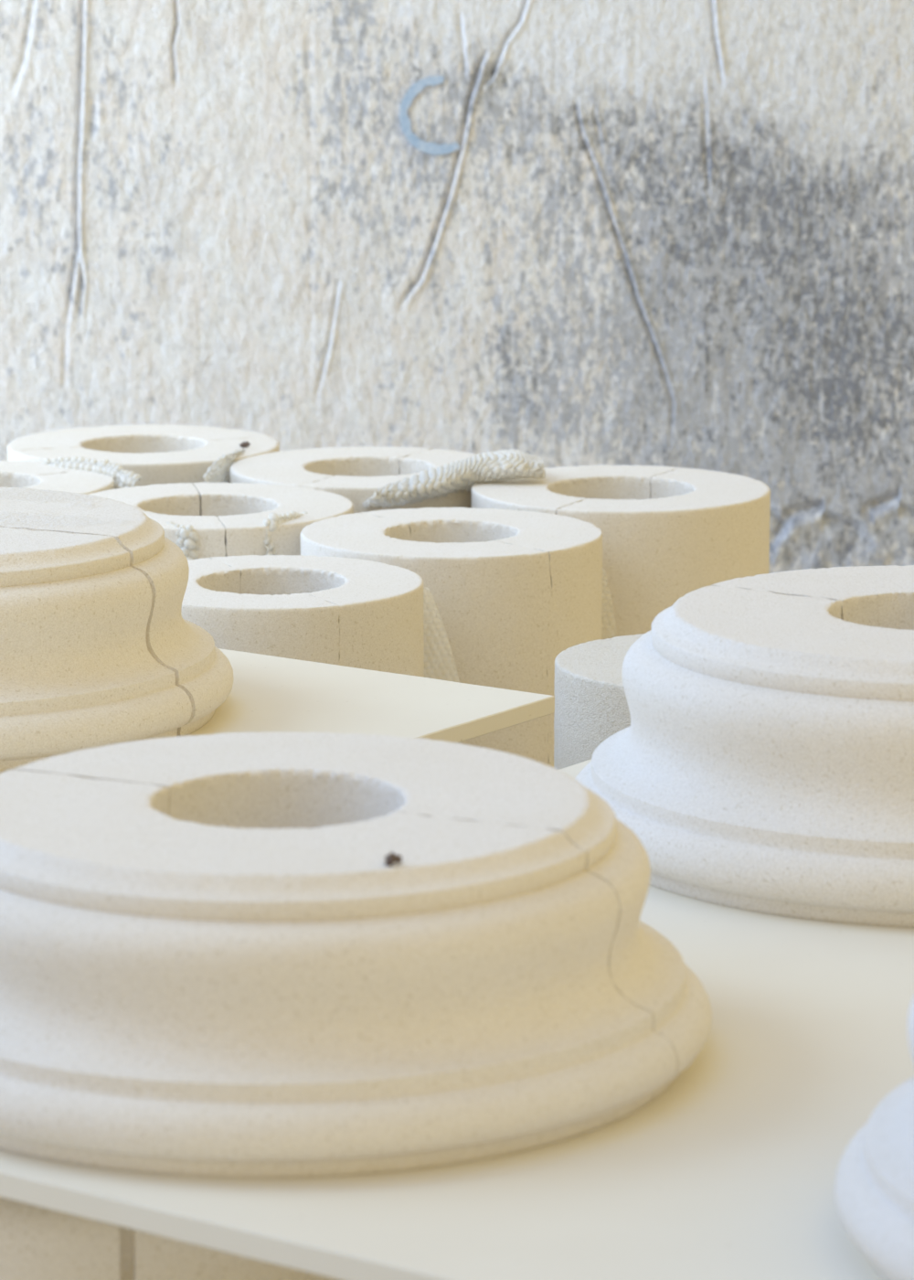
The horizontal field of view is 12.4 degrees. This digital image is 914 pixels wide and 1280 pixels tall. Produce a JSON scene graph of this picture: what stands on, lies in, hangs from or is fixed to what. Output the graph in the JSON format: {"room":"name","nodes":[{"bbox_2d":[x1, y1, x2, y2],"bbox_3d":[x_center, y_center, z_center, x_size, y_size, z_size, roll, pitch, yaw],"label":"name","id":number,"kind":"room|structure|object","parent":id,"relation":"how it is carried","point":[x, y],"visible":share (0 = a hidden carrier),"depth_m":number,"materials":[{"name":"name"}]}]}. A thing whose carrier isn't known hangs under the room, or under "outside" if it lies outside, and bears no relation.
{"room":"stone workshop","nodes":[
{"label":"stone workshop","id":0,"kind":"room"},
{"bbox_2d":[0,648,554,773],"bbox_3d":[-0.744,0.105,4.081,1.150,0.019,1.300,8,13,34],"label":"board","id":1,"kind":"object","parent":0,"point":[268,693],"visible":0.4,"depth_m":4.24,"materials":[{"name":"beige wood"}]},
{"bbox_2d":[0,486,234,772],"bbox_3d":[-0.527,-0.023,4.176,0.604,0.196,0.608,0,11,0],"label":"column base","id":2,"kind":"object","parent":1,"relation":"on","point":[98,648],"visible":0.97,"depth_m":4.01,"materials":[{"name":"stone"}]},
{"bbox_2d":[0,0,913,573],"bbox_3d":[0.000,-1.176,6.872,6.400,2.600,0.160,0,11,0],"label":"wall","id":3,"kind":"structure","parent":0,"point":[674,233],"depth_m":6.90,"materials":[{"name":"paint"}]},
{"bbox_2d":[399,75,459,155],"bbox_3d":[-0.044,-0.858,6.858,0.100,0.129,0.001,0,11,0],"label":"painted mark","id":4,"kind":"object","parent":3,"relation":"attached to","point":[429,147],"visible":1,"depth_m":6.86,"materials":[{"name":"blue paint"}]},
{"bbox_3d":[0.000,1.005,2.771,6.400,0.100,9.050,0,11,0],"label":"floor","id":5,"kind":"structure","parent":0,"visible":0},
{"bbox_2d":[0,460,114,494],"bbox_3d":[-0.625,0.099,5.510,0.358,0.623,0.358,0,11,0],"label":"drum","id":6,"kind":"object","parent":5,"relation":"on","point":[13,474],"visible":0.11,"depth_m":5.50,"materials":[{"name":"beige stone"}]},
{"bbox_2d":[42,456,142,489],"bbox_3d":[-0.479,-0.195,5.522,0.040,0.086,0.229,-10,15,-40],"label":"rope","id":7,"kind":"object","parent":6,"relation":"on","point":[122,477],"visible":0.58,"depth_m":5.51,"materials":[{"name":"white plastic"}]},
{"bbox_2d":[7,424,279,486],"bbox_3d":[-0.432,0.035,5.836,0.375,0.623,0.375,0,11,0],"label":"drum","id":8,"kind":"object","parent":5,"relation":"on","point":[160,453],"visible":0.13,"depth_m":5.78,"materials":[{"name":"beige stone"}]},
{"bbox_2d":[203,448,246,482],"bbox_3d":[-0.312,-0.209,5.605,0.021,0.082,0.255,2,11,9],"label":"bubble wrap","id":9,"kind":"object","parent":8,"relation":"on","point":[219,471],"visible":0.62,"depth_m":5.58,"materials":[{"name":"white plastic"}]},
{"bbox_2d":[239,441,250,447],"bbox_3d":[-0.291,-0.267,5.736,0.014,0.009,0.009,4,12,17],"label":"crumb","id":10,"kind":"object","parent":8,"relation":"on","point":[244,444],"visible":1,"depth_m":5.74,"materials":[{"name":"brown"}]},
{"bbox_2d":[89,482,353,559],"bbox_3d":[-0.312,0.136,5.322,0.365,0.623,0.364,-2,11,-8],"label":"drum","id":11,"kind":"object","parent":5,"relation":"on","point":[227,518],"visible":0.2,"depth_m":5.27,"materials":[{"name":"beige stone"}]},
{"bbox_2d":[166,521,200,560],"bbox_3d":[-0.353,-0.106,5.142,0.037,0.090,0.149,-6,13,-27],"label":"bubble wrap","id":12,"kind":"object","parent":11,"relation":"on","point":[187,538],"visible":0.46,"depth_m":5.08,"materials":[{"name":"white plastic"}]},
{"bbox_2d":[263,510,308,554],"bbox_3d":[-0.209,-0.117,5.152,0.023,0.089,0.130,6,12,27],"label":"rope","id":13,"kind":"object","parent":11,"relation":"on","point":[274,519],"visible":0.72,"depth_m":5.11,"materials":[{"name":"white plastic"}]},
{"bbox_2d":[181,554,423,677],"bbox_3d":[-0.210,0.238,4.799,0.345,0.623,0.344,0,11,0],"label":"drum","id":14,"kind":"object","parent":5,"relation":"on","point":[345,612],"visible":0.14,"depth_m":4.64,"materials":[{"name":"beige stone"}]},
{"bbox_2d":[423,586,459,682],"bbox_3d":[-0.025,0.022,4.862,0.085,0.172,0.011,0,11,1],"label":"bubble wrap","id":15,"kind":"object","parent":14,"relation":"hanging from","point":[439,663],"visible":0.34,"depth_m":4.86,"materials":[{"name":"white plastic"}]},
{"bbox_2d":[230,446,477,513],"bbox_3d":[-0.118,0.074,5.633,0.368,0.624,0.367,5,12,23],"label":"drum","id":16,"kind":"object","parent":5,"relation":"on","point":[355,473],"visible":0.09,"depth_m":5.60,"materials":[{"name":"beige stone"}]},
{"bbox_2d":[300,507,602,767],"bbox_3d":[-0.007,0.174,5.126,0.365,0.624,0.366,6,13,27],"label":"drum","id":17,"kind":"object","parent":5,"relation":"on","point":[511,591],"visible":0.3,"depth_m":4.95,"materials":[{"name":"beige stone"}]},
{"bbox_2d":[601,568,617,639],"bbox_3d":[0.186,-0.010,5.179,0.054,0.159,0.005,0,11,0],"label":"bubble wrap","id":18,"kind":"object","parent":17,"relation":"hanging from","point":[608,621],"visible":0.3,"depth_m":5.17,"materials":[{"name":"white plastic"}]},
{"bbox_2d":[554,633,644,769],"bbox_3d":[0.266,0.308,4.540,0.333,0.585,0.332,0,11,0],"label":"drum","id":19,"kind":"object","parent":5,"relation":"on","point":[592,706],"visible":0.08,"depth_m":4.42,"materials":[{"name":"beige stone"}]},
{"bbox_2d":[471,465,770,636],"bbox_3d":[0.211,0.109,5.458,0.386,0.623,0.385,0,11,0],"label":"drum","id":20,"kind":"object","parent":5,"relation":"on","point":[669,533],"visible":0.25,"depth_m":5.26,"materials":[{"name":"beige stone"}]},
{"bbox_2d":[362,448,545,507],"bbox_3d":[-0.018,-0.201,5.441,0.264,0.082,0.146,-5,12,-24],"label":"rope","id":21,"kind":"object","parent":20,"relation":"on","point":[498,465],"visible":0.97,"depth_m":5.41,"materials":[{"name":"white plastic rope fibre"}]},
{"bbox_3d":[-0.270,0.681,3.176,0.553,0.380,0.554,0,11,0],"label":"drum","id":22,"kind":"object","parent":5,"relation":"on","visible":0},
{"bbox_2d":[0,1196,337,1279],"bbox_3d":[-0.270,0.401,3.121,0.613,0.190,0.605,0,11,0],"label":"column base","id":23,"kind":"object","parent":22,"relation":"on","point":[37,1242],"visible":0.06,"depth_m":2.87,"materials":[{"name":"stone"}]},
{"bbox_2d":[0,758,913,1279],"bbox_3d":[0.502,0.274,3.219,1.520,0.019,1.660,8,13,34],"label":"board","id":24,"kind":"object","parent":22,"relation":"on","point":[730,1173],"visible":0.2,"depth_m":2.75,"materials":[{"name":"beige wood"}]},
{"bbox_2d":[0,732,712,1178],"bbox_3d":[-0.128,0.206,3.030,0.624,0.188,0.625,0,11,0],"label":"column base","id":25,"kind":"object","parent":24,"relation":"on","point":[214,964],"visible":1,"depth_m":2.81,"materials":[{"name":"stone"}]},
{"bbox_2d":[384,851,402,866],"bbox_3d":[-0.043,0.147,2.818,0.012,0.010,0.010,0,11,0],"label":"crumb","id":26,"kind":"object","parent":25,"relation":"on","point":[391,858],"visible":1,"depth_m":2.82,"materials":[{"name":"brown"}]},
{"bbox_2d":[576,565,913,927],"bbox_3d":[0.413,0.075,3.652,0.630,0.206,0.632,10,15,41],"label":"column base","id":27,"kind":"object","parent":24,"relation":"on","point":[764,762],"visible":0.98,"depth_m":3.45,"materials":[{"name":"stone"}]},
{"bbox_2d":[834,996,913,1279],"bbox_3d":[0.539,0.288,2.607,0.604,0.190,0.603,0,11,0],"label":"column base","id":28,"kind":"object","parent":24,"relation":"on","point":[874,1186],"visible":1,"depth_m":2.58,"materials":[{"name":"stone"}]}
]}

